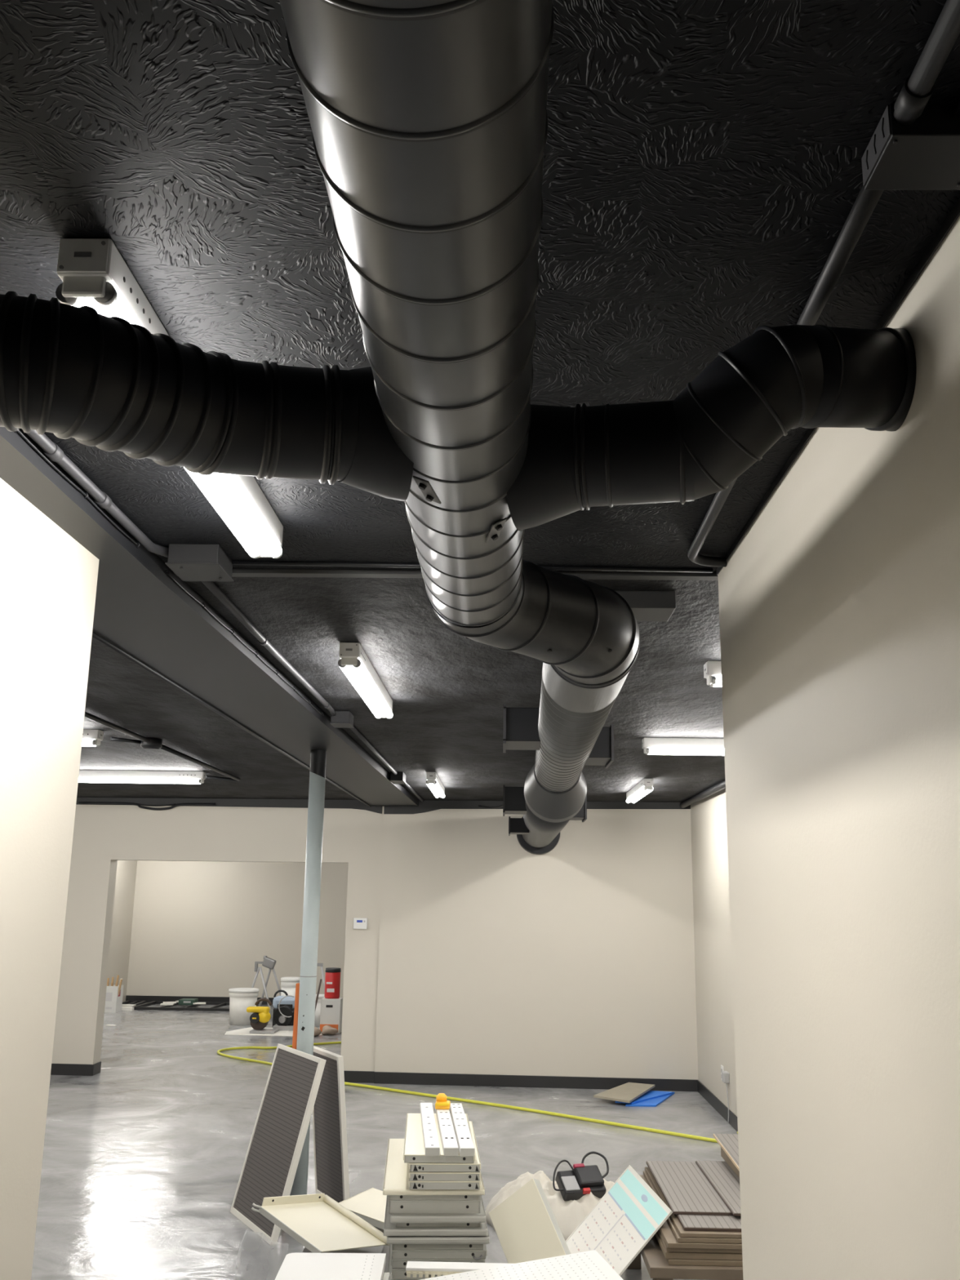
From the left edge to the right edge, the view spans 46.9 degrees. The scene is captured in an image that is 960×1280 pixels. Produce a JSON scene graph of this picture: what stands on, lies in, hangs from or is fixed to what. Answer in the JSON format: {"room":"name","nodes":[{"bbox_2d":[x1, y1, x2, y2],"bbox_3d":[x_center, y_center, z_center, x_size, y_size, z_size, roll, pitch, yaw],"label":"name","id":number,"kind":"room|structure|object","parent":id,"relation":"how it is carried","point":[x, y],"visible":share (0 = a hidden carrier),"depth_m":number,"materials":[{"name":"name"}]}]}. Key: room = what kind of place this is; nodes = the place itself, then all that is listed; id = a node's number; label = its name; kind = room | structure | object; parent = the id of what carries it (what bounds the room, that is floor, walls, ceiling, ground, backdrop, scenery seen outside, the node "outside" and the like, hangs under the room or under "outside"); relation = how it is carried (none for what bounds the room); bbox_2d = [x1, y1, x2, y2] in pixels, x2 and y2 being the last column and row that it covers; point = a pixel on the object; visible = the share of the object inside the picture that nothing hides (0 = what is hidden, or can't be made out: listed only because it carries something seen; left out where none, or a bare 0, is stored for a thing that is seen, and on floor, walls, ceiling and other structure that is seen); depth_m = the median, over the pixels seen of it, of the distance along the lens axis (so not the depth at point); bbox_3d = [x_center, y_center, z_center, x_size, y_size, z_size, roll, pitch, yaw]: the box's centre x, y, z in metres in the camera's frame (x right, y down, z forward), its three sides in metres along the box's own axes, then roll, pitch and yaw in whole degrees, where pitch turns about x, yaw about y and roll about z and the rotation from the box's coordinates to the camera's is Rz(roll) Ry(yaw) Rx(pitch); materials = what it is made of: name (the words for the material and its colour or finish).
{"room":"building under construction","nodes":[
{"label":"building under construction","id":0,"kind":"room"},
{"bbox_2d":[0,477,98,1279],"bbox_3d":[-1.111,0.720,1.166,0.137,2.588,2.950,0,-13,1],"label":"wall","id":1,"kind":"structure","parent":0,"point":[48,580],"depth_m":2.49,"materials":[{"name":"beige paint"}]},
{"bbox_2d":[107,860,137,1001],"bbox_3d":[-5.739,3.711,14.611,0.120,2.650,7.100,0,-13,1],"label":"wall","id":2,"kind":"structure","parent":0,"point":[125,884],"depth_m":17.40,"materials":[{"name":"beige paint"}]},
{"bbox_2d":[126,860,348,997],"bbox_3d":[-2.530,4.502,17.861,6.400,2.650,0.120,0,-13,1],"label":"wall","id":3,"kind":"structure","parent":0,"point":[199,928],"depth_m":17.81,"materials":[{"name":"beige paint"}]},
{"bbox_2d":[125,995,274,1004],"bbox_3d":[-2.538,5.728,17.511,6.180,0.103,0.012,0,-13,1],"label":"baseboard","id":4,"kind":"structure","parent":3,"relation":"attached to","point":[148,998],"depth_m":17.56,"materials":[{"name":"black plastic"}]},
{"bbox_2d":[51,804,697,1079],"bbox_3d":[-2.151,2.908,10.898,8.668,2.650,0.220,0,-13,4],"label":"wall","id":5,"kind":"structure","parent":0,"point":[496,957],"depth_m":10.68,"materials":[{"name":"beige paint"}]},
{"bbox_2d":[78,801,215,810],"bbox_3d":[-3.360,1.673,11.131,1.402,0.078,0.039,0,-13,4],"label":"cable","id":6,"kind":"object","parent":5,"relation":"attached to","point":[79,802],"visible":1,"depth_m":11.11,"materials":[{"name":"black paint"}]},
{"bbox_2d":[50,1061,697,1091],"bbox_3d":[-2.179,4.148,10.608,8.429,0.103,0.233,0,-13,4],"label":"baseboard","id":7,"kind":"structure","parent":5,"relation":"attached to","point":[384,1077],"depth_m":10.35,"materials":[{"name":"black plastic"}]},
{"bbox_2d":[75,797,690,813],"bbox_3d":[-2.150,1.664,11.087,8.430,0.140,0.030,0,-13,4],"label":"trim","id":8,"kind":"structure","parent":5,"relation":"attached to","point":[426,806],"depth_m":11.04,"materials":[{"name":"black paint"}]},
{"bbox_2d":[279,0,639,854],"bbox_3d":[0.185,-0.012,2.601,0.588,0.430,16.882,0,-13,3],"label":"air duct","id":9,"kind":"object","parent":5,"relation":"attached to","point":[428,118],"visible":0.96,"depth_m":1.09,"materials":[{"name":"metal"}]},
{"bbox_2d":[0,290,440,503],"bbox_3d":[-0.545,-0.343,1.420,1.071,0.213,0.300,5,-13,-17],"label":"duct","id":10,"kind":"object","parent":9,"relation":"attached to","point":[84,375],"visible":0.98,"depth_m":1.42,"materials":[{"name":"black metal"}]},
{"bbox_2d":[604,724,613,768],"bbox_3d":[0.608,0.503,5.202,0.012,0.164,0.334,0,-13,1],"label":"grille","id":11,"kind":"object","parent":9,"relation":"attached to","point":[609,759],"depth_m":5.05,"materials":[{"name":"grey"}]},
{"bbox_2d":[484,324,916,542],"bbox_3d":[0.330,-0.331,1.683,0.689,0.294,0.238,-2,-13,11],"label":"duct","id":12,"kind":"object","parent":9,"relation":"attached to","point":[776,380],"visible":0.96,"depth_m":1.62,"materials":[{"name":"black metal"}]},
{"bbox_2d":[31,1004,737,1279],"bbox_3d":[-1.583,3.285,6.359,12.600,0.100,26.200,0,-13,1],"label":"floor","id":13,"kind":"structure","parent":0,"point":[144,1157],"depth_m":7.97,"materials":[{"name":"concrete"}]},
{"bbox_2d":[104,984,124,1013],"bbox_3d":[-5.374,5.250,16.198,0.202,0.370,0.262,0,-13,1],"label":"cardboard box","id":14,"kind":"object","parent":13,"relation":"on","point":[113,1002],"visible":0.88,"depth_m":16.09,"materials":[{"name":"white cardboard"}]},
{"bbox_2d":[132,1000,229,1011],"bbox_3d":[-4.396,5.598,16.919,1.570,0.040,0.940,0,-13,1],"label":"wire rack","id":15,"kind":"object","parent":13,"relation":"on","point":[142,1006],"visible":0.67,"depth_m":16.48,"materials":[{"name":"black metal"}]},
{"bbox_2d":[228,987,258,1025],"bbox_3d":[-3.201,4.948,14.940,0.403,0.455,0.403,0,-13,1],"label":"bucket","id":16,"kind":"object","parent":13,"relation":"on","point":[240,998],"visible":0.94,"depth_m":14.79,"materials":[{"name":"white plastic"}]},
{"bbox_2d":[251,955,280,1020],"bbox_3d":[-3.091,4.968,15.863,0.537,0.848,0.684,-1,-13,8],"label":"tripod stand","id":17,"kind":"object","parent":13,"relation":"on","point":[268,962],"visible":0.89,"depth_m":15.88,"materials":[{"name":"grey metal"}]},
{"bbox_2d":[224,1026,326,1036],"bbox_3d":[-2.570,4.999,14.120,1.300,0.004,0.850,0,-13,1],"label":"sheet","id":18,"kind":"object","parent":13,"relation":"on","point":[246,1031],"visible":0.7,"depth_m":13.92,"materials":[{"name":"white"}]},
{"bbox_2d":[246,997,278,1033],"bbox_3d":[-2.767,4.771,14.071,0.375,0.412,0.315,0,-13,1],"label":"saw","id":19,"kind":"object","parent":18,"relation":"on","point":[259,1020],"visible":1,"depth_m":13.98,"materials":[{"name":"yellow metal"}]},
{"bbox_2d":[272,1004,294,1031],"bbox_3d":[-2.532,4.901,14.372,0.276,0.300,0.300,0,-13,1],"label":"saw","id":20,"kind":"object","parent":18,"relation":"on","point":[282,1023],"visible":0.74,"depth_m":14.28,"materials":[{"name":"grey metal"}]},
{"bbox_2d":[320,996,342,1033],"bbox_3d":[-1.904,4.811,14.187,0.255,0.420,0.236,0,-13,1],"label":"carton","id":21,"kind":"object","parent":18,"relation":"on","point":[331,1009],"visible":0.8,"depth_m":14.09,"materials":[{"name":"white cardboard"}]},
{"bbox_2d":[324,967,341,998],"bbox_3d":[-1.901,4.425,14.271,0.202,0.369,0.206,0,-13,1],"label":"canister","id":22,"kind":"object","parent":21,"relation":"on","point":[332,977],"visible":1,"depth_m":14.20,"materials":[{"name":"red plastic"}]},
{"bbox_2d":[230,1043,326,1245],"bbox_3d":[-1.110,2.723,6.053,0.260,0.887,0.680,8,-15,-29],"label":"display panel","id":23,"kind":"object","parent":13,"relation":"on","point":[274,1150],"visible":1,"depth_m":6.02,"materials":[{"name":"white metal"}]},
{"bbox_2d":[271,989,295,1026],"bbox_3d":[-2.575,4.885,14.667,0.338,0.473,0.235,0,-13,1],"label":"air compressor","id":24,"kind":"object","parent":13,"relation":"on","point":[288,1001],"visible":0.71,"depth_m":14.58,"materials":[{"name":"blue plastic"}]},
{"bbox_2d":[280,977,299,995],"bbox_3d":[-2.623,4.968,15.282,0.286,0.585,0.286,0,-13,1],"label":"bucket","id":25,"kind":"object","parent":13,"relation":"on","point":[287,984],"visible":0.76,"depth_m":15.21,"materials":[{"name":"white plastic"}]},
{"bbox_2d":[292,982,299,1048],"bbox_3d":[-1.077,2.610,6.360,0.045,1.220,0.055,0,-13,1],"label":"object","id":26,"kind":"object","parent":13,"relation":"on","point":[297,985],"visible":0.32,"depth_m":6.43,"materials":[{"name":"orange paint"}]},
{"bbox_2d":[289,749,326,1195],"bbox_3d":[-1.000,1.929,6.454,0.150,2.602,0.150,0,-13,1],"label":"support post","id":27,"kind":"object","parent":13,"relation":"on","point":[310,926],"visible":0.82,"depth_m":6.48,"materials":[{"name":"grey metal"}]},
{"bbox_2d":[311,1045,350,1202],"bbox_3d":[-0.878,2.833,6.444,0.111,0.836,0.483,8,-15,-27],"label":"display panel","id":28,"kind":"object","parent":13,"relation":"on","point":[329,1111],"visible":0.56,"depth_m":6.39,"materials":[{"name":"white"}]},
{"bbox_2d":[301,1225,389,1272],"bbox_3d":[-0.571,2.713,4.681,0.370,0.292,0.727,0,-13,1],"label":"deck","id":29,"kind":"object","parent":13,"relation":"on","point":[380,1249],"visible":0.02,"depth_m":4.71,"materials":[{"name":"grey metal"}]},
{"bbox_2d":[251,1193,389,1253],"bbox_3d":[-0.674,2.491,4.736,0.393,0.159,0.507,13,-18,-43],"label":"metal shelf","id":30,"kind":"object","parent":29,"relation":"on","point":[319,1223],"visible":0.92,"depth_m":4.75,"materials":[{"name":"beige metal"}]},
{"bbox_2d":[338,1187,386,1229],"bbox_3d":[-0.459,2.634,5.123,0.301,0.077,0.340,-5,-14,25],"label":"metal shelf","id":31,"kind":"object","parent":29,"relation":"on","point":[370,1205],"visible":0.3,"depth_m":5.08,"materials":[{"name":"beige metal"}]},
{"bbox_2d":[217,1041,737,1142],"bbox_3d":[-0.431,4.121,10.217,1.958,0.025,6.488,9,-15,-32],"label":"air hose","id":32,"kind":"object","parent":13,"relation":"on","point":[691,1136],"visible":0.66,"depth_m":9.37,"materials":[{"name":"yellow rubber"}]},
{"bbox_2d":[488,1177,570,1263],"bbox_3d":[0.233,2.720,5.035,0.175,0.472,0.469,9,-15,-32],"label":"metal shelf","id":33,"kind":"object","parent":13,"relation":"on","point":[526,1225],"visible":0.83,"depth_m":5.05,"materials":[{"name":"beige metal"}]},
{"bbox_2d":[484,1170,613,1240],"bbox_3d":[0.482,3.066,6.062,0.925,0.247,0.707,0,-13,1],"label":"cloth","id":34,"kind":"object","parent":13,"relation":"on","point":[568,1215],"visible":0.39,"depth_m":5.87,"materials":[{"name":"beige fabric"}]},
{"bbox_2d":[552,1151,608,1200],"bbox_3d":[0.546,2.890,5.959,0.349,0.208,0.169,6,-14,-20],"label":"charger","id":35,"kind":"object","parent":34,"relation":"on","point":[582,1180],"visible":1,"depth_m":5.92,"materials":[{"name":"black plastic"}]},
{"bbox_2d":[565,1164,672,1275],"bbox_3d":[0.525,2.677,4.875,0.469,0.510,0.745,2,-13,-6],"label":"board","id":36,"kind":"object","parent":13,"relation":"on","point":[630,1213],"visible":0.66,"depth_m":4.91,"materials":[{"name":"white plastic"}]},
{"bbox_2d":[625,1092,674,1106],"bbox_3d":[1.510,4.053,9.772,0.285,0.012,0.807,-4,-14,19],"label":"sheet","id":37,"kind":"object","parent":13,"relation":"on","point":[654,1102],"visible":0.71,"depth_m":9.57,"materials":[{"name":"blue plastic"}]},
{"bbox_2d":[615,1090,673,1103],"bbox_3d":[1.428,4.042,9.786,0.462,0.012,0.671,-4,-14,19],"label":"sheet","id":38,"kind":"object","parent":37,"relation":"on","point":[650,1095],"visible":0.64,"depth_m":9.81,"materials":[{"name":"blue plastic"}]},
{"bbox_2d":[593,1082,654,1102],"bbox_3d":[1.278,4.012,9.827,0.346,0.046,0.766,-5,-14,25],"label":"board","id":39,"kind":"object","parent":38,"relation":"on","point":[628,1092],"visible":1,"depth_m":9.74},
{"bbox_2d":[626,1235,742,1279],"bbox_3d":[1.193,2.762,4.872,1.030,0.330,1.180,0,-13,1],"label":"bench","id":40,"kind":"object","parent":13,"relation":"on","point":[658,1268],"visible":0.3,"depth_m":4.34,"materials":[{"name":"brown wood"}]},
{"bbox_2d":[657,1240,742,1266],"bbox_3d":[1.223,2.589,4.901,0.937,0.019,1.101,0,-13,1],"label":"board","id":41,"kind":"object","parent":40,"relation":"on","point":[670,1261],"visible":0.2,"depth_m":4.37,"materials":[{"name":"wood"}]},
{"bbox_2d":[654,1231,742,1260],"bbox_3d":[1.218,2.568,4.912,0.948,0.022,1.103,0,-13,1],"label":"board","id":42,"kind":"object","parent":41,"relation":"on","point":[687,1255],"visible":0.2,"depth_m":4.38,"materials":[{"name":"wood"}]},
{"bbox_2d":[657,1229,742,1253],"bbox_3d":[1.221,2.550,4.922,0.944,0.016,1.103,0,-13,1],"label":"board","id":43,"kind":"object","parent":42,"relation":"on","point":[668,1250],"visible":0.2,"depth_m":4.39,"materials":[{"name":"wood"}]},
{"bbox_2d":[639,1174,742,1249],"bbox_3d":[1.222,2.529,4.914,0.944,0.018,1.105,0,-13,1],"label":"board","id":44,"kind":"object","parent":43,"relation":"on","point":[667,1233],"visible":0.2,"depth_m":4.39,"materials":[{"name":"wood"}]},
{"bbox_2d":[643,1170,742,1243],"bbox_3d":[1.244,2.513,4.924,0.898,0.016,1.103,0,-13,1],"label":"board","id":45,"kind":"object","parent":44,"relation":"on","point":[708,1240],"visible":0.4,"depth_m":4.40,"materials":[{"name":"wood"}]},
{"bbox_2d":[644,1166,742,1238],"bbox_3d":[1.250,2.498,4.933,0.890,0.015,1.104,0,-13,1],"label":"board","id":46,"kind":"object","parent":45,"relation":"on","point":[683,1233],"visible":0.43,"depth_m":4.43,"materials":[{"name":"wood"}]},
{"bbox_2d":[675,1213,741,1231],"bbox_3d":[1.261,2.482,4.930,0.862,0.012,1.029,0,-13,1],"label":"panel","id":47,"kind":"object","parent":46,"relation":"on","point":[688,1222],"visible":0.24,"depth_m":4.51,"materials":[{"name":"brown metal"}]},
{"bbox_2d":[645,1160,733,1215],"bbox_3d":[1.255,2.495,5.045,0.879,0.012,0.899,0,-13,1],"label":"panel","id":48,"kind":"object","parent":47,"relation":"on","point":[683,1185],"visible":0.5,"depth_m":4.97,"materials":[{"name":"brown wood"}]},
{"bbox_2d":[695,1160,741,1215],"bbox_3d":[1.374,2.475,5.004,0.639,0.011,0.924,0,-13,1],"label":"panel","id":49,"kind":"object","parent":48,"relation":"on","point":[719,1174],"visible":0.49,"depth_m":5.07,"materials":[{"name":"brown wood"}]},
{"bbox_2d":[720,1146,739,1177],"bbox_3d":[1.450,2.485,5.181,0.495,0.048,0.770,0,-13,1],"label":"board","id":50,"kind":"object","parent":49,"relation":"on","point":[723,1154],"visible":0.14,"depth_m":5.35,"materials":[{"name":"wood"}]},
{"bbox_2d":[713,1133,739,1171],"bbox_3d":[1.447,2.446,5.216,0.534,0.044,0.860,0,-13,1],"label":"board","id":51,"kind":"object","parent":50,"relation":"on","point":[728,1143],"visible":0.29,"depth_m":5.43,"materials":[{"name":"wood"}]},
{"bbox_3d":[-0.181,2.729,4.359,0.370,0.126,0.868,1,-13,-3],"label":"deck","id":52,"kind":"object","parent":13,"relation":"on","visible":0},
{"bbox_3d":[-0.180,2.606,4.387,0.370,0.126,0.868,1,-13,-3],"label":"deck","id":53,"kind":"object","parent":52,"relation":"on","visible":0},
{"bbox_2d":[387,1244,420,1279],"bbox_3d":[-0.178,2.482,4.416,0.370,0.126,0.868,1,-13,-3],"label":"deck","id":54,"kind":"object","parent":53,"relation":"on","point":[389,1266],"visible":0.1,"depth_m":4.17,"materials":[{"name":"grey metal"}]},
{"bbox_2d":[382,1138,489,1279],"bbox_3d":[-0.186,2.272,4.474,0.396,0.306,0.889,1,-13,-3],"label":"metal shelf","id":55,"kind":"object","parent":54,"relation":"on","point":[397,1273],"depth_m":4.07,"materials":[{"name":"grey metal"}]},
{"bbox_2d":[403,1113,480,1189],"bbox_3d":[-0.159,2.050,4.463,0.288,0.120,0.792,1,-13,-2],"label":"metal shelf","id":56,"kind":"object","parent":55,"relation":"on","point":[413,1184],"depth_m":4.09,"materials":[{"name":"beige metal"}]},
{"bbox_2d":[419,1102,439,1155],"bbox_3d":[-0.208,1.980,4.503,0.054,0.031,0.893,2,-13,-4],"label":"rail","id":57,"kind":"object","parent":56,"relation":"on","point":[431,1143],"visible":1,"depth_m":4.35,"materials":[{"name":"white metal"}]},
{"bbox_2d":[435,1108,458,1155],"bbox_3d":[-0.139,1.981,4.501,0.054,0.031,0.893,2,-13,-4],"label":"rail","id":58,"kind":"object","parent":56,"relation":"on","point":[448,1139],"visible":0.94,"depth_m":4.31,"materials":[{"name":"white metal"}]},
{"bbox_2d":[449,1102,475,1156],"bbox_3d":[-0.077,1.981,4.500,0.054,0.031,0.893,2,-13,-4],"label":"rail","id":59,"kind":"object","parent":56,"relation":"on","point":[464,1141],"visible":0.98,"depth_m":4.36,"materials":[{"name":"white metal"}]},
{"bbox_3d":[-0.479,2.492,3.405,0.320,0.154,0.708,0,-13,1],"label":"deck","id":60,"kind":"object","parent":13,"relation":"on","visible":0},
{"bbox_3d":[-0.476,2.340,3.440,0.320,0.154,0.708,0,-13,1],"label":"deck","id":61,"kind":"object","parent":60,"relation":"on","visible":0},
{"bbox_2d":[382,1272,391,1279],"bbox_3d":[-0.474,2.186,3.475,0.320,0.154,0.708,0,-13,1],"label":"deck","id":62,"kind":"object","parent":61,"relation":"on","point":[387,1276],"visible":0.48,"depth_m":3.80,"materials":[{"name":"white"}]},
{"bbox_2d":[275,1252,386,1279],"bbox_3d":[-0.500,2.112,3.532,0.350,0.050,0.810,1,-13,-1],"label":"metal shelf","id":63,"kind":"object","parent":62,"relation":"on","point":[295,1266],"visible":1,"depth_m":3.79,"materials":[{"name":"white metal"}]},
{"bbox_3d":[0.054,2.485,3.282,0.500,0.122,0.808,0,-13,1],"label":"deck","id":64,"kind":"object","parent":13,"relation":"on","visible":0},
{"bbox_3d":[0.055,2.365,3.310,0.500,0.122,0.808,0,-13,1],"label":"deck","id":65,"kind":"object","parent":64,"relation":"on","visible":0},
{"bbox_3d":[0.057,2.244,3.338,0.500,0.122,0.808,0,-13,1],"label":"deck","id":66,"kind":"object","parent":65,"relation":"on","visible":0},
{"bbox_2d":[405,1261,511,1278],"bbox_3d":[0.026,2.109,3.369,0.566,0.150,0.808,0,-13,1],"label":"deck","id":67,"kind":"object","parent":66,"relation":"on","point":[429,1275],"depth_m":3.72,"materials":[{"name":"white metal"}]},
{"bbox_2d":[420,1249,623,1279],"bbox_3d":[0.121,1.972,3.350,0.668,0.148,0.622,2,-13,-6],"label":"perforated panel","id":68,"kind":"object","parent":67,"relation":"on","point":[585,1265],"visible":1,"depth_m":3.53,"materials":[{"name":"white metal"}]},
{"bbox_2d":[0,0,959,802],"bbox_3d":[-1.546,0.605,6.975,12.600,0.100,26.200,0,-13,1],"label":"ceiling","id":69,"kind":"structure","parent":0,"point":[702,168],"depth_m":1.61,"materials":[{"name":"black paint"}]},
{"bbox_2d":[81,728,103,746],"bbox_3d":[-2.838,0.564,6.447,1.272,0.092,0.085,0,-13,1],"label":"fluorescent light","id":70,"kind":"object","parent":69,"relation":"attached to","point":[91,737],"visible":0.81,"depth_m":6.40,"materials":[{"name":"white metal"}]},
{"bbox_2d":[55,238,168,336],"bbox_3d":[-0.560,-0.463,1.589,0.085,0.178,0.431,0,-13,1],"label":"fluorescent light","id":71,"kind":"object","parent":69,"relation":"attached to","point":[96,275],"depth_m":1.57,"materials":[{"name":"white metal"}]},
{"bbox_2d":[84,711,149,742],"bbox_3d":[-2.056,0.186,4.860,0.038,0.028,3.770,0,-13,1],"label":"conduit","id":72,"kind":"object","parent":69,"relation":"attached to","point":[87,715],"visible":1,"depth_m":6.14,"materials":[{"name":"metal"}]},
{"bbox_2d":[78,769,205,783],"bbox_3d":[-2.782,1.068,8.639,1.272,0.092,0.085,0,-13,1],"label":"fluorescent light","id":73,"kind":"object","parent":69,"relation":"attached to","point":[85,775],"visible":0.66,"depth_m":8.60,"materials":[{"name":"white plastic"}]},
{"bbox_2d":[164,543,233,581],"bbox_3d":[-0.762,-0.209,3.020,0.143,0.062,0.168,0,-13,1],"label":"junction box","id":74,"kind":"object","parent":69,"relation":"attached to","point":[189,562],"visible":1,"depth_m":2.95,"materials":[{"name":"black"}]},
{"bbox_2d":[160,744,240,781],"bbox_3d":[-1.982,0.887,7.909,0.028,0.028,2.170,0,-13,2],"label":"conduit","id":75,"kind":"object","parent":69,"relation":"attached to","point":[163,747],"visible":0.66,"depth_m":7.76,"materials":[{"name":"metal"}]},
{"bbox_2d":[0,426,418,806],"bbox_3d":[-1.086,-0.293,2.716,0.493,0.082,17.120,0,-13,2],"label":"beam","id":76,"kind":"structure","parent":69,"relation":"attached to","point":[140,610],"depth_m":3.81,"materials":[{"name":"black paint"}]},
{"bbox_2d":[14,428,140,548],"bbox_3d":[-0.903,-0.412,2.151,0.016,0.021,1.474,0,-13,1],"label":"cable","id":77,"kind":"object","parent":76,"relation":"attached to","point":[24,437],"visible":0.88,"depth_m":2.45,"materials":[{"name":"black paint"}]},
{"bbox_2d":[26,429,168,557],"bbox_3d":[-0.945,-1.222,-1.307,0.071,0.031,8.866,0,-13,1],"label":"conduit","id":78,"kind":"object","parent":76,"relation":"attached to","point":[50,448],"visible":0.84,"depth_m":2.50,"materials":[{"name":"grey metal"}]},
{"bbox_2d":[92,631,371,807],"bbox_3d":[-1.200,0.722,6.920,0.018,0.016,8.240,0,-13,2],"label":"conduit","id":79,"kind":"object","parent":76,"relation":"attached to","point":[95,635],"visible":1,"depth_m":4.86,"materials":[{"name":"metal"}]},
{"bbox_2d":[164,569,324,715],"bbox_3d":[-0.838,0.093,4.348,0.016,0.021,2.524,0,-13,2],"label":"cable","id":80,"kind":"object","parent":76,"relation":"attached to","point":[168,572],"visible":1,"depth_m":3.84,"materials":[{"name":"black paint"}]},
{"bbox_2d":[329,711,354,728],"bbox_3d":[-0.710,0.410,5.709,0.103,0.064,0.168,0,-13,1],"label":"junction box","id":81,"kind":"object","parent":76,"relation":"attached to","point":[342,719],"visible":0.97,"depth_m":5.63,"materials":[{"name":"grey"}]},
{"bbox_2d":[183,466,283,558],"bbox_3d":[-0.544,-0.290,2.341,0.085,0.178,0.840,0,-13,1],"label":"fluorescent light","id":82,"kind":"object","parent":69,"relation":"attached to","point":[239,500],"depth_m":2.49,"materials":[{"name":"white plastic"}]},
{"bbox_2d":[201,581,336,715],"bbox_3d":[-0.776,0.083,4.370,0.035,0.031,2.601,0,-13,2],"label":"conduit","id":83,"kind":"object","parent":69,"relation":"attached to","point":[211,586],"visible":0.91,"depth_m":3.99,"materials":[{"name":"grey"}]},
{"bbox_2d":[337,642,392,718],"bbox_3d":[-0.469,0.193,4.686,0.085,0.092,1.272,0,-13,1],"label":"fluorescent light","id":84,"kind":"object","parent":69,"relation":"attached to","point":[353,661],"visible":1,"depth_m":4.42,"materials":[{"name":"white plastic"}]},
{"bbox_2d":[350,726,397,774],"bbox_3d":[-0.678,0.711,7.096,0.025,0.025,2.680,0,-13,2],"label":"conduit","id":85,"kind":"object","parent":69,"relation":"attached to","point":[354,730],"visible":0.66,"depth_m":6.95,"materials":[{"name":"grey"}]},
{"bbox_2d":[425,772,444,798],"bbox_3d":[-0.358,1.190,9.022,0.085,0.092,1.272,0,-13,1],"label":"fluorescent light","id":86,"kind":"object","parent":69,"relation":"attached to","point":[433,782],"visible":1,"depth_m":8.69,"materials":[{"name":"white plastic"}]},
{"bbox_2d":[173,568,718,580],"bbox_3d":[0.597,-0.182,3.165,2.955,0.012,0.040,0,-13,1],"label":"conduit pipe","id":87,"kind":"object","parent":69,"relation":"attached to","point":[236,572],"depth_m":3.17,"materials":[{"name":"black metal"}]},
{"bbox_2d":[231,560,712,573],"bbox_3d":[-0.020,-0.206,3.104,1.347,0.012,0.012,1,-13,-1],"label":"raceway","id":88,"kind":"object","parent":69,"relation":"attached to","point":[234,562],"visible":0.68,"depth_m":3.10,"materials":[{"name":"black paint"}]},
{"bbox_2d":[626,778,653,803],"bbox_3d":[1.332,1.272,9.275,0.085,0.092,1.272,0,-13,1],"label":"fluorescent light","id":89,"kind":"object","parent":69,"relation":"attached to","point":[644,787],"visible":1,"depth_m":9.03,"materials":[{"name":"white plastic"}]},
{"bbox_2d":[613,590,675,621],"bbox_3d":[0.435,-0.105,3.417,0.312,0.055,0.170,0,-13,1],"label":"block","id":90,"kind":"object","parent":69,"relation":"attached to","point":[645,605],"visible":0.46,"depth_m":3.34,"materials":[{"name":"black paint"}]},
{"bbox_2d":[641,737,724,755],"bbox_3d":[1.583,0.625,6.443,1.272,0.092,0.085,0,-13,1],"label":"fluorescent light","id":91,"kind":"object","parent":69,"relation":"attached to","point":[655,746],"visible":0.39,"depth_m":6.42,"materials":[{"name":"white plastic"}]},
{"bbox_2d":[680,780,725,808],"bbox_3d":[1.929,1.116,8.632,0.060,0.060,4.400,0,-13,1],"label":"conduit","id":92,"kind":"object","parent":69,"relation":"attached to","point":[720,786],"visible":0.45,"depth_m":9.50,"materials":[{"name":"metal"}]},
{"bbox_2d":[702,660,721,686],"bbox_3d":[1.519,0.139,4.329,1.272,0.092,0.085,0,-13,1],"label":"fluorescent light","id":93,"kind":"object","parent":69,"relation":"attached to","point":[712,669],"visible":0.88,"depth_m":4.31,"materials":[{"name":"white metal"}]},
{"bbox_2d":[687,184,884,567],"bbox_3d":[0.535,-0.396,2.192,0.112,0.033,1.686,0,-13,5],"label":"conduit","id":94,"kind":"object","parent":69,"relation":"attached to","point":[866,201],"visible":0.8,"depth_m":1.61,"materials":[{"name":"black metal"}]},
{"bbox_2d":[861,103,959,190],"bbox_3d":[0.549,-0.588,1.325,0.154,0.046,0.102,0,-13,1],"label":"junction box","id":95,"kind":"object","parent":69,"relation":"attached to","point":[923,154],"visible":1,"depth_m":1.31,"materials":[{"name":"black paint"}]},
{"bbox_2d":[893,0,959,124],"bbox_3d":[0.412,-1.404,-2.188,0.046,0.033,7.125,0,-13,1],"label":"conduit","id":96,"kind":"object","parent":69,"relation":"attached to","point":[918,86],"visible":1,"depth_m":1.19,"materials":[{"name":"black metal"}]},
{"bbox_2d":[690,788,737,1116],"bbox_3d":[2.024,2.021,6.780,0.130,2.650,8.200,0,-13,1],"label":"wall","id":97,"kind":"structure","parent":0,"point":[709,851],"depth_m":9.56,"materials":[{"name":"beige paint"}]},
{"bbox_2d":[697,1080,737,1131],"bbox_3d":[1.933,3.231,6.365,0.012,0.103,7.931,0,-13,1],"label":"baseboard","id":98,"kind":"structure","parent":97,"relation":"attached to","point":[719,1106],"depth_m":9.24,"materials":[{"name":"black plastic"}]},
{"bbox_2d":[717,215,959,1279],"bbox_3d":[0.685,0.742,1.252,0.135,2.632,3.200,0,-13,1],"label":"wall","id":99,"kind":"structure","parent":0,"point":[839,602],"depth_m":1.89,"materials":[{"name":"beige paint"}]},
{"bbox_2d":[716,198,959,575],"bbox_3d":[0.702,-0.549,1.549,0.138,0.018,3.202,0,-13,1],"label":"trim","id":100,"kind":"structure","parent":99,"relation":"attached to","point":[954,214],"depth_m":1.71,"materials":[{"name":"black paint"}]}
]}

